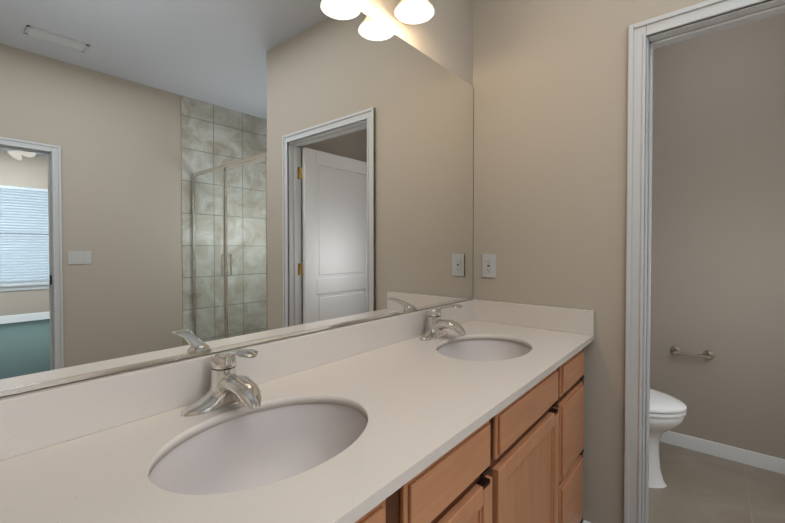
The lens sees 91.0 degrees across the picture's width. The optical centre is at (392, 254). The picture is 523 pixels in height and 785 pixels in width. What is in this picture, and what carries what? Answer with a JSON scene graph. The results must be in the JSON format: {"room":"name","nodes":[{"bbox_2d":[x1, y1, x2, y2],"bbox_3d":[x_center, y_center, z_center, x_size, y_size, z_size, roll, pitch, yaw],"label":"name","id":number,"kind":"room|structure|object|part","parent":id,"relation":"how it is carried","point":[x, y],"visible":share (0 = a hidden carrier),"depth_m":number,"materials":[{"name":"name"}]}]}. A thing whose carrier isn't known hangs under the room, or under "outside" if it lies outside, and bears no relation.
{"room":"bathroom","nodes":[
{"label":"bathroom","id":0,"kind":"room"},
{"bbox_2d":[0,0,473,397],"bbox_3d":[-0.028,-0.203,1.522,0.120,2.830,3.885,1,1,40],"label":"mirror","id":1,"kind":"object","parent":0,"point":[181,179],"depth_m":0.95,"materials":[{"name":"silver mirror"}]},
{"bbox_2d":[395,0,433,23],"bbox_3d":[-0.113,-1.005,1.193,0.170,0.257,0.790,1,1,40],"label":"sconce","id":2,"kind":"object","parent":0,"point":[413,11],"visible":1,"depth_m":1.40,"materials":[{"name":"white glass"}]},
{"bbox_2d":[473,0,706,522],"bbox_3d":[1.164,-0.202,1.403,1.880,2.830,0.110,1,1,40],"label":"wall","id":3,"kind":"structure","parent":0,"point":[550,81],"depth_m":1.67,"materials":[{"name":"beige paint"}]},
{"bbox_2d":[0,299,475,458],"bbox_3d":[-0.268,0.291,1.142,0.021,0.102,2.132,1,1,40],"label":"backsplash","id":4,"kind":"structure","parent":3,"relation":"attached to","point":[33,420],"depth_m":0.81,"materials":[{"name":"beige stone"}]},
{"bbox_2d":[482,254,495,277],"bbox_3d":[0.476,0.055,1.904,0.071,0.116,0.008,1,1,40],"label":"outlet","id":5,"kind":"object","parent":3,"relation":"attached to","point":[488,265],"visible":1,"depth_m":1.90,"materials":[{"name":"grey plastic"}]},
{"bbox_2d":[476,299,594,334],"bbox_3d":[0.625,0.281,1.771,0.543,0.102,0.021,1,1,40],"label":"backsplash","id":6,"kind":"structure","parent":3,"relation":"attached to","point":[581,321],"depth_m":1.73,"materials":[{"name":"beige stone"}]},
{"bbox_2d":[624,0,784,522],"bbox_3d":[1.333,0.164,1.268,0.956,2.103,0.152,1,1,40],"label":"door frame","id":7,"kind":"structure","parent":3,"relation":"attached to","point":[646,38],"depth_m":1.50,"materials":[{"name":"grey wood"}]},
{"bbox_2d":[648,442,784,522],"bbox_3d":[1.320,1.254,0.420,3.410,0.050,3.885,1,1,40],"label":"floor","id":8,"kind":"structure","parent":0,"point":[700,487],"depth_m":1.95,"materials":[{"name":"beige tile"}]},
{"bbox_2d":[360,343,589,522],"bbox_3d":[-0.065,0.793,0.984,0.544,0.855,2.127,1,1,40],"label":"bathroom vanity","id":9,"kind":"object","parent":8,"relation":"on","point":[527,466],"depth_m":1.06,"materials":[{"name":"brown wood"}]},
{"bbox_2d":[0,319,593,522],"bbox_3d":[-0.059,0.355,0.969,0.564,0.021,2.132,1,1,40],"label":"countertop","id":10,"kind":"structure","parent":9,"relation":"on","point":[431,402],"depth_m":0.70,"materials":[{"name":"beige stone"}]},
{"bbox_2d":[172,345,271,418],"bbox_3d":[-0.351,0.276,0.865,0.173,0.140,0.188,1,1,40],"label":"faucet","id":11,"kind":"object","parent":10,"relation":"on","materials":[{"name":"silver metal"}]},
{"bbox_2d":[136,391,387,518],"bbox_3d":[-0.234,0.446,0.757,0.344,0.177,0.448,1,1,40],"label":"sink","id":12,"kind":"object","parent":10,"relation":"in","point":[213,465],"depth_m":0.87,"materials":[{"name":"white ceramic"}]},
{"bbox_2d":[412,303,471,338],"bbox_3d":[0.215,0.265,1.543,0.173,0.140,0.188,1,1,40],"label":"faucet","id":13,"kind":"object","parent":10,"relation":"on","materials":[{"name":"silver metal"}]},
{"bbox_2d":[428,331,535,366],"bbox_3d":[0.339,0.435,1.425,0.343,0.177,0.448,1,1,40],"label":"sink","id":14,"kind":"object","parent":10,"relation":"in","point":[496,349],"depth_m":1.60,"materials":[{"name":"white ceramic"}]},
{"bbox_2d":[649,388,686,487],"bbox_3d":[1.199,0.798,2.191,0.754,0.805,0.456,1,1,40],"label":"toilet","id":15,"kind":"object","parent":8,"relation":"on","point":[667,412],"visible":0.17,"depth_m":1.97,"materials":[{"name":"white ceramic"}]},
{"bbox_3d":[1.265,0.777,2.136,0.582,0.063,0.386,1,1,40],"label":"seat","id":16,"kind":"part","parent":15,"relation":"part of","materials":[{"name":"white"}]},
{"bbox_2d":[650,14,784,458],"bbox_3d":[4.291,-0.185,0.375,8.000,2.830,0.110,1,1,40],"label":"wall","id":17,"kind":"structure","parent":0,"point":[718,225],"depth_m":2.27,"materials":[{"name":"beige paint"}]},
{"bbox_2d":[670,346,714,359],"bbox_3d":[1.811,0.601,2.335,0.215,0.055,0.077,1,1,40],"label":"toilet paper holder","id":18,"kind":"object","parent":17,"relation":"attached to","point":[707,354],"visible":1,"depth_m":2.31,"materials":[{"name":"silver metal"}]},
{"bbox_2d":[660,431,784,474],"bbox_3d":[1.888,1.158,2.321,1.675,0.082,0.017,1,1,40],"label":"baseboard","id":19,"kind":"structure","parent":17,"relation":"attached to","point":[754,459],"depth_m":2.26,"materials":[{"name":"white wood"}]}
]}

